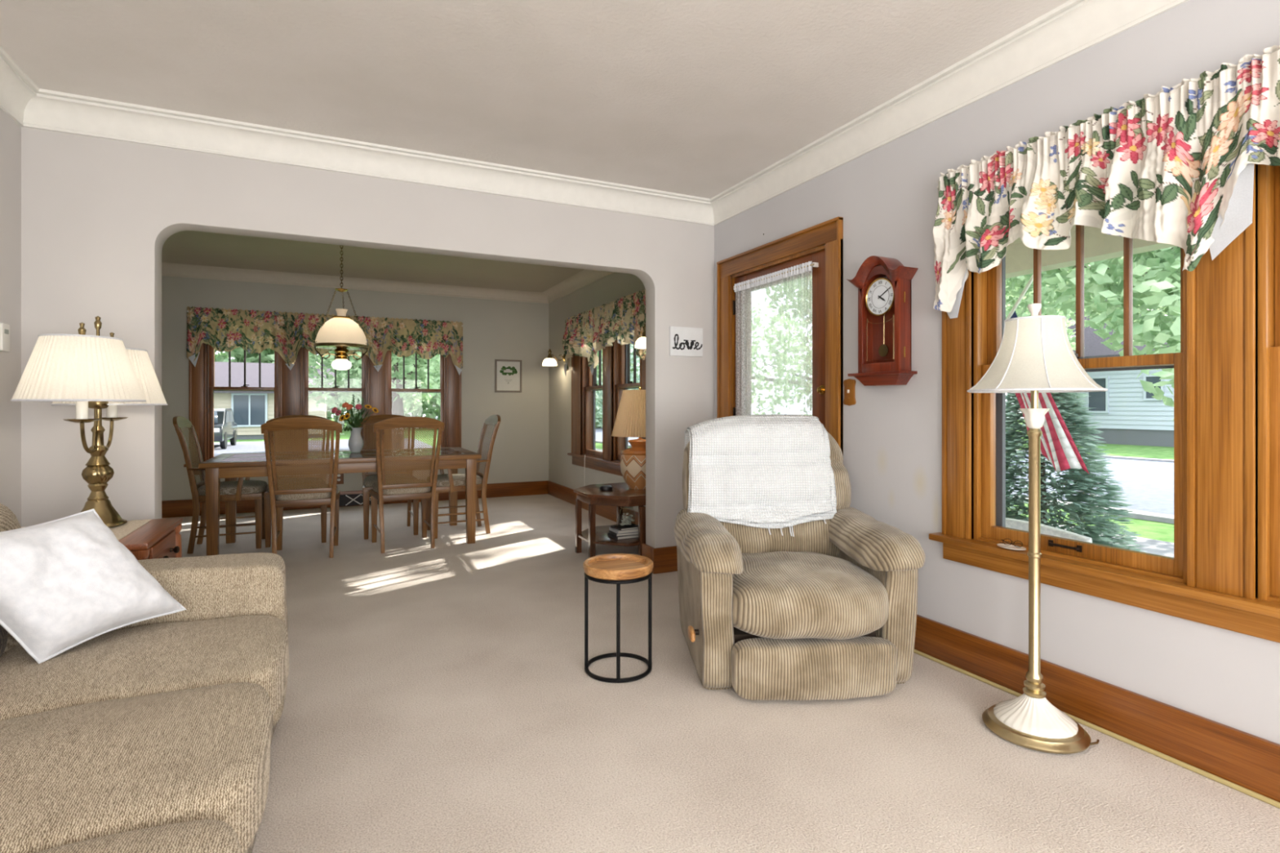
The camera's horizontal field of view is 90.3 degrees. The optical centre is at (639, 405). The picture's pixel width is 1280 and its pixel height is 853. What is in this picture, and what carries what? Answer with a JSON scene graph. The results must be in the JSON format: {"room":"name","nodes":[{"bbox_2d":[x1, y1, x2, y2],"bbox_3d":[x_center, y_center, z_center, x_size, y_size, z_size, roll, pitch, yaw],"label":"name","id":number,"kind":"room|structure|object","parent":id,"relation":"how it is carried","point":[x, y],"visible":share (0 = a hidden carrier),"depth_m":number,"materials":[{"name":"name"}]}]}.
{"room":"living room","nodes":[
{"label":"living room","id":0,"kind":"room"},
{"bbox_2d":[0,107,21,527],"bbox_3d":[-1.526,-0.150,-0.105,0.200,2.620,6.730,0,0,-26],"label":"wall","id":1,"kind":"structure","parent":0,"point":[10,130],"depth_m":2.87,"materials":[{"name":"paint"}]},
{"bbox_2d":[0,322,9,351],"bbox_3d":[-2.789,-0.300,2.789,0.022,0.120,0.070,0,0,-26],"label":"thermostat","id":2,"kind":"object","parent":1,"relation":"attached to","point":[4,328],"visible":1,"depth_m":2.78,"materials":[{"name":"white plastic"}]},
{"bbox_2d":[0,46,39,126],"bbox_3d":[-1.437,-1.383,0.049,0.095,0.155,6.530,0,0,-26],"label":"trim","id":3,"kind":"structure","parent":1,"relation":"attached to","point":[17,89],"depth_m":2.82,"materials":[{"name":"paint"}]},
{"bbox_2d":[161,275,548,501],"bbox_3d":[-3.435,-0.150,7.402,5.200,2.620,0.160,0,0,-26],"label":"wall","id":4,"kind":"structure","parent":0,"point":[493,329],"depth_m":7.89,"materials":[{"name":"paint"}]},
{"bbox_2d":[206,344,279,460],"bbox_3d":[-4.327,-0.145,6.973,0.680,1.510,0.164,0,0,-26],"label":"window","id":5,"kind":"structure","parent":4,"relation":"in","point":[211,388],"depth_m":6.85,"materials":[{"name":"brown wood"}]},
{"bbox_2d":[183,342,461,475],"bbox_3d":[-3.471,-0.145,7.280,2.870,1.750,0.090,0,0,-26],"label":"trim","id":6,"kind":"structure","parent":4,"relation":"attached to","point":[291,380],"depth_m":7.10,"materials":[{"name":"brown wood"}]},
{"bbox_2d":[186,306,462,374],"bbox_3d":[-3.439,-0.704,7.213,2.830,0.668,0.154,0,0,-26],"label":"valance","id":7,"kind":"object","parent":4,"relation":"attached to","point":[285,333],"visible":0.86,"depth_m":7.04,"materials":[{"name":"multicoloured fabric"}]},
{"bbox_2d":[302,347,367,451],"bbox_3d":[-3.520,-0.145,7.360,0.670,1.510,0.164,0,0,-26],"label":"window","id":8,"kind":"structure","parent":4,"relation":"in","point":[305,389],"depth_m":7.29,"materials":[{"name":"brown wood"}]},
{"bbox_2d":[161,262,547,303],"bbox_3d":[-3.354,-1.403,7.280,4.840,0.115,0.130,0,0,-26],"label":"trim","id":9,"kind":"structure","parent":4,"relation":"attached to","point":[171,269],"depth_m":7.28,"materials":[{"name":"paint"}]},
{"bbox_2d":[161,480,547,518],"bbox_3d":[-3.378,1.073,7.330,4.840,0.175,0.020,0,0,-26],"label":"baseboard","id":10,"kind":"structure","parent":4,"relation":"attached to","point":[182,508],"depth_m":7.51,"materials":[{"name":"brown wood"}]},
{"bbox_2d":[339,493,378,506],"bbox_3d":[-3.235,1.085,7.378,0.480,0.130,0.016,0,0,-26],"label":"air vent","id":11,"kind":"object","parent":4,"relation":"attached to","point":[352,499],"visible":0.6,"depth_m":7.33,"materials":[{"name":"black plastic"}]},
{"bbox_2d":[386,351,445,448],"bbox_3d":[-2.722,-0.145,7.742,0.680,1.510,0.164,0,0,-26],"label":"window","id":12,"kind":"structure","parent":4,"relation":"in","point":[442,359],"depth_m":7.75,"materials":[{"name":"brown wood"}]},
{"bbox_2d":[494,359,521,392],"bbox_3d":[-1.682,-0.380,8.141,0.344,0.416,0.021,0,0,-26],"label":"framed picture","id":13,"kind":"object","parent":4,"relation":"attached to","point":[508,373],"visible":1,"depth_m":8.14,"materials":[{"name":"paper"}]},
{"bbox_2d":[21,126,714,547],"bbox_3d":[-1.703,-0.150,3.625,5.060,2.620,0.150,0,0,-26],"label":"wall","id":14,"kind":"structure","parent":0,"point":[98,215],"depth_m":3.31,"materials":[{"name":"paint"}]},
{"bbox_2d":[22,88,713,225],"bbox_3d":[-1.155,-1.383,3.752,3.802,0.155,0.095,0,0,-26],"label":"trim","id":15,"kind":"structure","parent":14,"relation":"attached to","point":[50,110],"depth_m":3.51,"materials":[{"name":"paint"}]},
{"bbox_2d":[641,543,678,573],"bbox_3d":[0.271,1.073,4.571,0.482,0.175,0.190,0,0,-26],"label":"baseboard","id":16,"kind":"structure","parent":14,"relation":"attached to","point":[664,559],"depth_m":4.43,"materials":[{"name":"brown wood"}]},
{"bbox_2d":[669,326,702,356],"bbox_3d":[0.329,-0.453,4.501,0.264,0.204,0.024,0,0,-26],"label":"love sign","id":17,"kind":"object","parent":14,"relation":"attached to","point":[683,341],"visible":1,"depth_m":4.49,"materials":[{"name":"paper"}]},
{"bbox_2d":[0,0,1069,292],"bbox_3d":[-1.085,-1.510,2.496,5.200,0.100,11.040,0,0,-26],"label":"ceiling","id":18,"kind":"structure","parent":0,"point":[697,98],"depth_m":2.80,"materials":[{"name":"paint"}]},
{"bbox_2d":[313,244,368,370],"bbox_3d":[-2.504,-0.879,5.343,0.416,1.162,0.416,0,0,-26],"label":"pendant lamp","id":19,"kind":"object","parent":18,"relation":"hanging from","point":[341,334],"visible":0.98,"depth_m":5.26,"materials":[{"name":"glass"}]},
{"bbox_2d":[548,271,644,511],"bbox_3d":[-0.264,-0.150,6.615,0.160,2.620,4.000,0,0,-26],"label":"wall","id":20,"kind":"structure","parent":0,"point":[613,286],"depth_m":7.73,"materials":[{"name":"paint"}]},
{"bbox_2d":[542,348,565,366],"bbox_3d":[-1.050,-0.588,7.747,0.281,0.205,0.182,0,0,-26],"label":"wall sconce","id":21,"kind":"object","parent":20,"relation":"attached to","point":[549,361],"visible":1,"depth_m":7.69,"materials":[{"name":"glass"}]},
{"bbox_2d":[542,269,614,303],"bbox_3d":[-0.395,-1.403,6.553,0.130,0.115,4.000,0,0,-26],"label":"trim","id":22,"kind":"structure","parent":20,"relation":"attached to","point":[584,277],"depth_m":7.35,"materials":[{"name":"paint"}]},
{"bbox_2d":[582,350,602,458],"bbox_3d":[-0.443,-0.170,6.984,0.164,1.460,0.680,0,0,-26],"label":"window","id":23,"kind":"structure","parent":20,"relation":"in","point":[589,385],"depth_m":7.24,"materials":[{"name":"brown wood"}]},
{"bbox_2d":[547,480,638,524],"bbox_3d":[-0.341,1.073,6.567,0.020,0.175,3.980,0,0,-26],"label":"baseboard","id":24,"kind":"structure","parent":20,"relation":"attached to","point":[564,493],"depth_m":7.12,"materials":[{"name":"brown wood"}]},
{"bbox_2d":[562,288,645,374],"bbox_3d":[-0.411,-0.676,6.511,0.171,0.713,2.300,0,0,-26],"label":"valance","id":25,"kind":"object","parent":20,"relation":"attached to","point":[623,320],"visible":0.89,"depth_m":6.35,"materials":[{"name":"multicoloured fabric"}]},
{"bbox_2d":[567,342,645,476],"bbox_3d":[-0.339,-0.166,6.552,0.090,1.708,2.230,0,0,-26],"label":"trim","id":26,"kind":"structure","parent":20,"relation":"attached to","point":[606,464],"depth_m":6.62,"materials":[{"name":"brown wood"}]},
{"bbox_2d":[613,340,639,462],"bbox_3d":[-0.054,-0.170,6.172,0.164,1.460,0.680,0,0,-26],"label":"window","id":27,"kind":"structure","parent":20,"relation":"in","point":[621,353],"depth_m":6.43,"materials":[{"name":"brown wood"}]},
{"bbox_2d":[634,323,645,348],"bbox_3d":[0.090,-0.588,5.366,0.281,0.205,0.182,0,0,-26],"label":"wall sconce","id":28,"kind":"object","parent":20,"relation":"attached to","point":[640,343],"visible":0.27,"depth_m":5.29,"materials":[{"name":"glass"}]},
{"bbox_2d":[163,493,1279,852],"bbox_3d":[-1.085,1.210,2.496,5.200,0.100,11.040,0,0,-26],"label":"floor","id":29,"kind":"structure","parent":0,"point":[473,721],"depth_m":2.18,"materials":[{"name":"carpet"}]},
{"bbox_2d":[0,503,288,852],"bbox_3d":[-1.317,0.699,1.141,1.137,0.922,2.350,0,0,-26],"label":"sofa","id":30,"kind":"object","parent":29,"relation":"on","point":[154,735],"visible":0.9,"depth_m":1.37,"materials":[{"name":"beige fabric"}]},
{"bbox_2d":[0,625,8,659],"bbox_3d":[-1.810,0.531,1.585,0.269,0.406,0.603,0,0,-26],"label":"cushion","id":31,"kind":"object","parent":30,"relation":"on","point":[4,635],"depth_m":1.76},
{"bbox_2d":[0,508,186,663],"bbox_3d":[-1.621,0.494,1.781,0.544,0.366,0.303,0,0,-26],"label":"throw pillow","id":32,"kind":"object","parent":30,"relation":"on","point":[68,582],"visible":1,"depth_m":1.73,"materials":[{"name":"white fabric"}]},
{"bbox_2d":[0,684,269,852],"bbox_3d":[-1.165,0.775,1.253,0.761,0.204,0.591,0,0,-26],"label":"seat cushion","id":33,"kind":"object","parent":30,"relation":"on","point":[72,776],"depth_m":1.22,"materials":[{"name":"fabric"}]},
{"bbox_2d":[42,818,242,852],"bbox_3d":[-0.911,0.776,0.723,0.755,0.203,0.592,0,0,-26],"label":"seat cushion","id":34,"kind":"object","parent":30,"relation":"on","point":[140,835],"depth_m":1.03,"materials":[{"name":"fabric"}]},
{"bbox_2d":[0,616,288,721],"bbox_3d":[-1.420,0.775,1.782,0.758,0.208,0.595,0,0,-26],"label":"seat cushion","id":35,"kind":"object","parent":30,"relation":"on","point":[160,654],"depth_m":1.70,"materials":[{"name":"fabric"}]},
{"bbox_2d":[118,517,182,560],"bbox_3d":[-2.259,0.840,2.566,0.627,0.640,0.630,0,0,-26],"label":"end table","id":36,"kind":"object","parent":29,"relation":"on","point":[157,539],"visible":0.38,"depth_m":2.64,"materials":[{"name":"brown wood"}]},
{"bbox_2d":[20,519,152,540],"bbox_3d":[-2.303,0.572,2.540,0.460,0.112,0.591,0,0,-26],"label":"table runner","id":37,"kind":"object","parent":36,"relation":"on","point":[121,531],"visible":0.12,"depth_m":2.70,"materials":[{"name":"beige fabric"}]},
{"bbox_2d":[10,315,167,528],"bbox_3d":[-2.320,0.065,2.725,0.407,0.900,0.787,0,0,-26],"label":"table lamp","id":38,"kind":"object","parent":37,"relation":"on","point":[97,372],"visible":0.97,"depth_m":2.52,"materials":[{"name":"fabric"}]},
{"bbox_2d":[62,418,100,422],"bbox_3d":[-2.238,0.061,2.554,0.115,0.017,0.115,0,0,-26],"label":"drip tray","id":39,"kind":"object","parent":38,"relation":"on","point":[75,420],"depth_m":2.53,"materials":[{"name":"gold metal"}]},
{"bbox_2d":[102,417,128,421],"bbox_3d":[-2.402,0.061,2.897,0.115,0.017,0.115,0,0,-26],"label":"drip tray","id":40,"kind":"object","parent":38,"relation":"on","point":[108,419],"depth_m":2.88,"materials":[{"name":"gold metal"}]},
{"bbox_2d":[173,416,266,553],"bbox_3d":[-3.443,0.624,5.247,0.626,1.077,0.561,0,0,-26],"label":"armchair","id":41,"kind":"object","parent":29,"relation":"on","point":[240,490],"visible":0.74,"depth_m":5.13,"materials":[{"name":"brown wood"}]},
{"bbox_2d":[197,480,266,495],"bbox_3d":[-3.373,0.679,5.281,0.470,0.096,0.447,0,0,-26],"label":"seat cushion","id":42,"kind":"object","parent":41,"relation":"on","point":[250,487],"depth_m":5.15,"materials":[{"name":"fabric"}]},
{"bbox_2d":[263,414,330,547],"bbox_3d":[-2.987,0.624,5.564,0.530,1.077,0.626,0,0,-26],"label":"dining chair","id":43,"kind":"object","parent":29,"relation":"on","point":[268,523],"visible":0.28,"depth_m":5.39,"materials":[{"name":"wood"}]},
{"bbox_2d":[266,477,326,492],"bbox_3d":[-2.953,0.679,5.493,0.447,0.096,0.470,0,0,-26],"label":"seat cushion","id":44,"kind":"object","parent":43,"relation":"on","point":[323,478],"depth_m":5.38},
{"bbox_2d":[260,417,342,558],"bbox_3d":[-2.601,0.624,4.949,0.530,1.077,0.626,0,0,-24],"label":"dining chair","id":45,"kind":"object","parent":29,"relation":"on","point":[312,494],"visible":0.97,"depth_m":4.77,"materials":[{"name":"brown wood"}]},
{"bbox_2d":[275,484,337,500],"bbox_3d":[-2.632,0.679,5.021,0.447,0.096,0.470,0,0,-24],"label":"seat cushion","id":46,"kind":"object","parent":45,"relation":"on","point":[321,492],"depth_m":4.82,"materials":[{"name":"fabric"}]},
{"bbox_2d":[198,447,481,555],"bbox_3d":[-2.449,0.784,5.391,1.980,0.752,1.040,0,0,-26],"label":"dining table","id":47,"kind":"object","parent":29,"relation":"on","point":[228,466],"visible":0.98,"depth_m":5.04,"materials":[{"name":"brown wood"}]},
{"bbox_2d":[347,427,363,452],"bbox_3d":[-2.499,0.300,5.600,0.124,0.214,0.124,0,0,-26],"label":"vase","id":48,"kind":"object","parent":47,"relation":"on","point":[355,443],"visible":0.98,"depth_m":5.56,"materials":[{"name":"white ceramic"}]},
{"bbox_2d":[342,394,371,431],"bbox_3d":[-2.497,0.059,5.600,0.246,0.326,0.214,0,0,-26],"label":"greenery","id":49,"kind":"object","parent":48,"relation":"in","point":[357,421],"visible":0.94,"depth_m":5.59,"materials":[{"name":"green plant"}]},
{"bbox_2d":[357,414,418,539],"bbox_3d":[-2.319,0.624,5.884,0.530,1.077,0.626,0,0,-26],"label":"dining chair","id":50,"kind":"object","parent":29,"relation":"on","point":[368,482],"visible":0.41,"depth_m":5.95,"materials":[{"name":"wood"}]},
{"bbox_2d":[363,473,415,487],"bbox_3d":[-2.286,0.679,5.813,0.447,0.096,0.470,0,0,-26],"label":"seat cushion","id":51,"kind":"object","parent":50,"relation":"on","point":[371,478],"depth_m":5.66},
{"bbox_2d":[369,416,444,553],"bbox_3d":[-1.946,0.624,5.263,0.530,1.077,0.626,0,0,-29],"label":"dining chair","id":52,"kind":"object","parent":29,"relation":"on","point":[384,490],"visible":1,"depth_m":5.11,"materials":[{"name":"wood"}]},
{"bbox_2d":[373,479,431,494],"bbox_3d":[-1.983,0.679,5.332,0.447,0.096,0.470,0,0,-29],"label":"seat cushion","id":53,"kind":"object","parent":52,"relation":"on","point":[418,486],"depth_m":5.13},
{"bbox_2d":[426,414,500,538],"bbox_3d":[-1.629,0.624,5.873,0.626,1.077,0.561,0,0,-26],"label":"armchair","id":54,"kind":"object","parent":29,"relation":"on","point":[450,482],"visible":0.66,"depth_m":5.75,"materials":[{"name":"brown wood"}]},
{"bbox_2d":[426,473,482,486],"bbox_3d":[-1.699,0.679,5.839,0.470,0.096,0.447,0,0,-26],"label":"seat cushion","id":55,"kind":"object","parent":54,"relation":"on","point":[459,479],"depth_m":5.67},
{"bbox_2d":[573,482,645,558],"bbox_3d":[-0.100,0.910,5.047,0.785,0.500,0.795,0,0,-26],"label":"table","id":56,"kind":"object","parent":29,"relation":"on","point":[621,495],"visible":0.62,"depth_m":4.75,"materials":[{"name":"brown wood"}]},
{"bbox_2d":[577,524,638,546],"bbox_3d":[-0.102,1.020,5.051,0.739,0.020,0.739,0,0,-26],"label":"shelf","id":57,"kind":"object","parent":56,"relation":"attached to","point":[601,531],"depth_m":4.82,"materials":[{"name":"brown wood"}]},
{"bbox_2d":[607,533,638,539],"bbox_3d":[-0.105,0.998,4.917,0.240,0.022,0.170,0,0,-28],"label":"book","id":58,"kind":"object","parent":56,"relation":"on","point":[610,535],"visible":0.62,"depth_m":4.83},
{"bbox_2d":[608,530,638,536],"bbox_3d":[-0.105,0.977,4.917,0.230,0.020,0.165,0,0,-23],"label":"book","id":59,"kind":"object","parent":58,"relation":"on","point":[610,531],"visible":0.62,"depth_m":4.84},
{"bbox_2d":[608,527,638,533],"bbox_3d":[-0.105,0.955,4.917,0.220,0.022,0.160,0,0,-27],"label":"book","id":60,"kind":"object","parent":59,"relation":"on","point":[617,531],"visible":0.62,"depth_m":4.84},
{"bbox_2d":[610,523,638,530],"bbox_3d":[-0.105,0.936,4.917,0.190,0.014,0.150,0,0,-32],"label":"book","id":61,"kind":"object","parent":60,"relation":"on","point":[620,527],"visible":0.8,"depth_m":4.88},
{"bbox_3d":[-0.102,0.849,4.930,0.132,0.160,0.128,0,0,-26],"label":"glass jar","id":62,"kind":"object","parent":61,"relation":"on","visible":0},
{"bbox_2d":[620,512,635,525],"bbox_3d":[-0.106,0.881,4.930,0.097,0.089,0.112,0,0,39],"label":"seashells","id":63,"kind":"object","parent":62,"relation":"in","point":[626,520],"visible":1,"depth_m":4.91},
{"bbox_2d":[611,386,645,489],"bbox_3d":[0.001,0.254,5.101,0.462,0.812,0.462,0,0,-26],"label":"lamp","id":64,"kind":"object","parent":56,"relation":"on","point":[630,420],"visible":0.65,"depth_m":4.96,"materials":[{"name":"fabric"}]},
{"bbox_2d":[620,437,645,489],"bbox_3d":[0.001,0.450,5.101,0.320,0.420,0.320,0,0,-26],"label":"lamp base","id":65,"kind":"object","parent":64,"relation":"on","point":[633,460],"depth_m":4.98,"materials":[{"name":"orange ceramic"}]},
{"bbox_2d":[582,553,653,683],"bbox_3d":[-0.096,0.923,2.804,0.310,0.473,0.310,0,0,-26],"label":"accent table","id":66,"kind":"object","parent":29,"relation":"on","point":[618,569],"visible":1,"depth_m":2.79,"materials":[{"name":"brown wood"}]},
{"bbox_2d":[673,433,925,700],"bbox_3d":[0.667,0.620,2.936,1.006,1.087,1.026,0,0,-4],"label":"recliner","id":67,"kind":"object","parent":29,"relation":"on","point":[828,611],"visible":0.79,"depth_m":2.53,"materials":[{"name":"beige fabric"}]},
{"bbox_2d":[684,413,836,537],"bbox_3d":[0.587,0.435,3.202,0.733,0.783,0.398,0,0,-4],"label":"throw blanket","id":68,"kind":"object","parent":67,"relation":"on","point":[775,471],"visible":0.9,"depth_m":3.09,"materials":[{"name":"fabric"}]},
{"bbox_2d":[732,549,889,639],"bbox_3d":[0.674,0.807,2.794,0.685,0.266,0.726,0,0,-4],"label":"seat cushion","id":69,"kind":"object","parent":67,"relation":"on","point":[777,593],"depth_m":2.50,"materials":[{"name":"fabric"}]},
{"bbox_2d":[967,303,1107,754],"bbox_3d":[1.407,0.399,2.271,0.426,1.522,0.426,0,0,-26],"label":"floor lamp","id":70,"kind":"object","parent":29,"relation":"on","point":[1035,354],"visible":1,"depth_m":2.21,"materials":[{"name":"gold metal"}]},
{"bbox_2d":[1031,391,1038,408],"bbox_3d":[1.407,-0.075,2.271,0.036,0.210,0.036,0,0,-26],"label":"socket","id":71,"kind":"object","parent":70,"relation":"attached to","point":[1034,394],"depth_m":2.26,"materials":[{"name":"gold"}]},
{"bbox_2d":[714,0,1279,744],"bbox_3d":[2.032,-0.150,1.683,0.160,2.620,6.880,0,0,-26],"label":"wall","id":72,"kind":"structure","parent":0,"point":[886,197],"depth_m":2.68,"materials":[{"name":"paint"}]},
{"bbox_2d":[733,249,825,427],"bbox_3d":[0.845,0.134,3.994,0.110,2.033,0.940,0,0,-26],"label":"door","id":73,"kind":"structure","parent":72,"relation":"in","point":[818,273],"depth_m":3.66,"materials":[{"name":"brown wood"}]},
{"bbox_2d":[733,261,818,415],"bbox_3d":[0.827,-0.282,4.007,0.046,1.095,0.812,0,0,-26],"label":"lace curtain","id":74,"kind":"object","parent":73,"relation":"hanging from","point":[805,269],"visible":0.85,"depth_m":3.95,"materials":[{"name":"white fabric"}]},
{"bbox_2d":[716,216,843,454],"bbox_3d":[0.894,0.070,4.018,0.196,2.180,1.213,0,0,-26],"label":"trim","id":75,"kind":"structure","parent":72,"relation":"attached to","point":[828,233],"depth_m":3.70,"materials":[{"name":"brown wood"}]},
{"bbox_2d":[843,378,856,405],"bbox_3d":[1.113,-0.072,3.392,0.019,0.144,0.085,0,0,-26],"label":"switch plate","id":76,"kind":"object","parent":72,"relation":"attached to","point":[850,384],"visible":1,"depth_m":3.38,"materials":[{"name":"brown wood"}]},
{"bbox_2d":[846,255,918,386],"bbox_3d":[1.183,-0.415,3.128,0.124,0.630,0.342,0,0,-26],"label":"wall clock","id":77,"kind":"object","parent":72,"relation":"attached to","point":[884,304],"visible":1,"depth_m":3.12,"materials":[{"name":"brown wood"}]},
{"bbox_2d":[710,0,1189,225],"bbox_3d":[1.907,-1.383,1.651,0.095,0.155,6.530,0,0,-26],"label":"trim","id":78,"kind":"structure","parent":72,"relation":"attached to","point":[1073,27],"depth_m":2.77,"materials":[{"name":"paint"}]},
{"bbox_2d":[973,224,1186,583],"bbox_3d":[1.674,-0.163,2.426,0.164,1.475,0.770,0,0,-26],"label":"window","id":79,"kind":"structure","parent":72,"relation":"in","point":[989,286],"depth_m":2.43,"materials":[{"name":"brown wood"}]},
{"bbox_2d":[913,613,1279,802],"bbox_3d":[2.221,1.073,1.081,0.020,0.175,5.231,0,0,-26],"label":"baseboard","id":80,"kind":"structure","parent":72,"relation":"attached to","point":[1250,762],"depth_m":2.19,"materials":[{"name":"brown wood"}]},
{"bbox_2d":[913,648,1279,808],"bbox_3d":[2.213,1.152,1.060,0.015,0.015,5.200,0,0,-26],"label":"trim","id":81,"kind":"structure","parent":72,"relation":"attached to","point":[1209,775],"depth_m":2.15,"materials":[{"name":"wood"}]},
{"bbox_2d":[928,163,1279,643],"bbox_3d":[1.792,-0.167,1.959,0.095,1.706,2.075,0,0,-26],"label":"trim","id":82,"kind":"structure","parent":72,"relation":"attached to","point":[1220,590],"depth_m":1.99,"materials":[{"name":"brown wood"}]},
{"bbox_2d":[997,543,1026,550],"bbox_3d":[1.491,0.570,2.555,0.072,0.009,0.114,0,0,-26],"label":"dish","id":83,"kind":"object","parent":82,"relation":"on","point":[1011,547],"visible":0.95,"depth_m":2.56,"materials":[{"name":"white ceramic"}]},
{"bbox_2d":[932,44,1279,318],"bbox_3d":[1.732,-0.704,1.922,0.151,0.648,2.030,0,0,-26],"label":"valance","id":84,"kind":"object","parent":72,"relation":"attached to","point":[1175,165],"visible":1,"depth_m":2.12,"materials":[{"name":"multicoloured fabric"}]},
{"bbox_2d":[1257,164,1279,603],"bbox_3d":[2.078,-0.163,1.583,0.164,1.475,0.770,0,0,-26],"label":"window","id":85,"kind":"structure","parent":72,"relation":"in","point":[1268,176],"depth_m":1.89,"materials":[{"name":"brown wood"}]},
{"label":"outside","id":86,"kind":"structure","parent":0,"visible":0},
{"bbox_2d":[213,417,1173,542],"bbox_3d":[-1.593,2.110,38.046,150.000,0.500,150.000,0,0,-26],"label":"ground","id":87,"kind":"structure","parent":86,"point":[1163,531],"depth_m":24.00,"materials":[{"name":"green plant"}]},
{"bbox_2d":[213,361,334,439],"bbox_3d":[-27.548,-0.390,37.255,17.500,4.500,10.000,0,0,-26],"label":"house","id":88,"kind":"structure","parent":87,"relation":"on","point":[251,410],"depth_m":35.41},
{"bbox_2d":[213,438,432,456],"bbox_3d":[-18.372,1.850,24.464,20.000,0.020,16.000,0,0,-26],"label":"driveway","id":89,"kind":"structure","parent":87,"relation":"on","point":[240,446],"depth_m":28.44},
{"bbox_2d":[213,408,237,448],"bbox_3d":[-19.076,0.980,28.018,1.840,1.720,4.680,0,0,-26],"label":"parked car","id":90,"kind":"object","parent":89,"relation":"on","point":[225,428],"visible":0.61,"depth_m":26.97,"materials":[{"name":"paint"}]},
{"bbox_2d":[308,350,439,448],"bbox_3d":[-9.375,-2.896,26.437,10.036,9.556,7.774,0,0,-26],"label":"tree","id":91,"kind":"object","parent":87,"relation":"on","point":[398,402],"visible":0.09,"depth_m":25.20,"materials":[{"name":"green plant"}]},
{"bbox_2d":[214,344,639,429],"bbox_3d":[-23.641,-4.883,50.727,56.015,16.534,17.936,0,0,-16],"label":"tree","id":92,"kind":"object","parent":87,"relation":"on","point":[432,410],"visible":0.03,"depth_m":48.44,"materials":[{"name":"green plant"}]},
{"bbox_2d":[421,349,602,406],"bbox_3d":[-3.635,-2.013,20.619,5.684,7.785,8.350,0,0,23],"label":"tree","id":93,"kind":"object","parent":87,"relation":"on","point":[436,360],"visible":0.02,"depth_m":17.71,"materials":[{"name":"green plant"}]},
{"bbox_2d":[595,343,639,448],"bbox_3d":[-0.348,-2.841,27.145,7.976,9.446,13.303,0,0,-2],"label":"tree","id":94,"kind":"object","parent":87,"relation":"on","point":[599,393],"visible":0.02,"depth_m":24.49,"materials":[{"name":"green plant"}]},
{"bbox_2d":[601,297,800,416],"bbox_3d":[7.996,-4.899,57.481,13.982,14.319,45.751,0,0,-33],"label":"tree","id":95,"kind":"object","parent":87,"relation":"on","point":[754,312],"visible":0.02,"depth_m":51.53,"materials":[{"name":"green plant"}]},
{"bbox_2d":[435,417,1173,515],"bbox_3d":[1.474,1.850,39.514,12.200,0.020,150.000,0,0,-26],"label":"street","id":96,"kind":"structure","parent":87,"relation":"on","point":[1148,486],"depth_m":15.19,"materials":[{"name":"asphalt"}]},
{"bbox_2d":[595,448,1173,557],"bbox_3d":[4.247,1.845,13.123,1.200,0.030,100.000,0,0,-26],"label":"sidewalk","id":97,"kind":"structure","parent":87,"relation":"on","point":[1161,548],"depth_m":8.32,"materials":[{"name":"concrete"}]},
{"bbox_2d":[595,440,1173,524],"bbox_3d":[-4.208,1.820,36.793,0.400,0.080,150.000,0,0,-26],"label":"kerb","id":98,"kind":"object","parent":87,"relation":"on","point":[1167,518],"depth_m":10.44,"materials":[{"name":"concrete"}]},
{"bbox_2d":[763,246,1180,420],"bbox_3d":[6.992,-2.045,12.421,7.623,7.844,14.993,0,0,-14],"label":"tree","id":99,"kind":"object","parent":87,"relation":"on","point":[1156,273],"visible":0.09,"depth_m":7.85,"materials":[{"name":"green plant"}]},
{"bbox_2d":[1005,280,1084,353],"bbox_3d":[16.800,-3.620,33.339,8.617,11.006,15.591,0,0,-1],"label":"tree","id":100,"kind":"object","parent":87,"relation":"on","point":[1072,340],"visible":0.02,"depth_m":27.93,"materials":[{"name":"green plant"}]},
{"bbox_2d":[1005,392,1146,552],"bbox_3d":[4.086,0.626,6.502,1.943,2.468,1.873,0,0,-26],"label":"evergreen tree","id":101,"kind":"object","parent":87,"relation":"on","point":[1084,482],"visible":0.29,"depth_m":6.17,"materials":[{"name":"green plant"}]},
{"bbox_2d":[1016,449,1173,462],"bbox_3d":[7.155,1.820,42.236,0.400,0.080,150.000,0,0,-26],"label":"kerb","id":102,"kind":"object","parent":87,"relation":"on","point":[1106,456],"depth_m":21.55,"materials":[{"name":"concrete"}]},
{"bbox_2d":[1061,295,1173,447],"bbox_3d":[28.890,-2.190,28.808,10.000,8.100,16.000,0,0,-26],"label":"house","id":103,"kind":"structure","parent":87,"relation":"on","point":[1126,414],"depth_m":30.37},
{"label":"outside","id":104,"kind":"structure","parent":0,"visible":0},
{"bbox_3d":[3.316,1.410,1.921,2.360,0.200,8.600,0,0,-26],"label":"floor","id":105,"kind":"structure","parent":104,"visible":0},
{"bbox_2d":[1005,518,1092,542],"bbox_3d":[2.235,0.951,3.421,0.677,0.718,0.785,0,0,-26],"label":"porch chair","id":106,"kind":"object","parent":105,"relation":"on","point":[1017,524],"visible":0.02,"depth_m":3.13,"materials":[{"name":"white wicker"}]},
{"bbox_3d":[2.588,0.140,5.708,0.220,2.340,0.220,0,0,-26],"label":"porch post","id":107,"kind":"object","parent":105,"relation":"on","visible":0},
{"bbox_2d":[1005,226,1177,278],"bbox_3d":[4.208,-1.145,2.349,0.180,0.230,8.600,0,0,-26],"label":"porch ceiling","id":108,"kind":"structure","parent":107,"relation":"on","point":[1099,246],"depth_m":4.51,"materials":[{"name":"paint"}]},
{"bbox_2d":[1005,273,1089,474],"bbox_3d":[3.062,-0.311,4.982,0.148,1.628,0.780,0,0,-26],"label":"flag","id":109,"kind":"object","parent":108,"relation":"hanging from","point":[1058,446],"visible":0.29,"depth_m":4.82,"materials":[{"name":"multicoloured fabric"}]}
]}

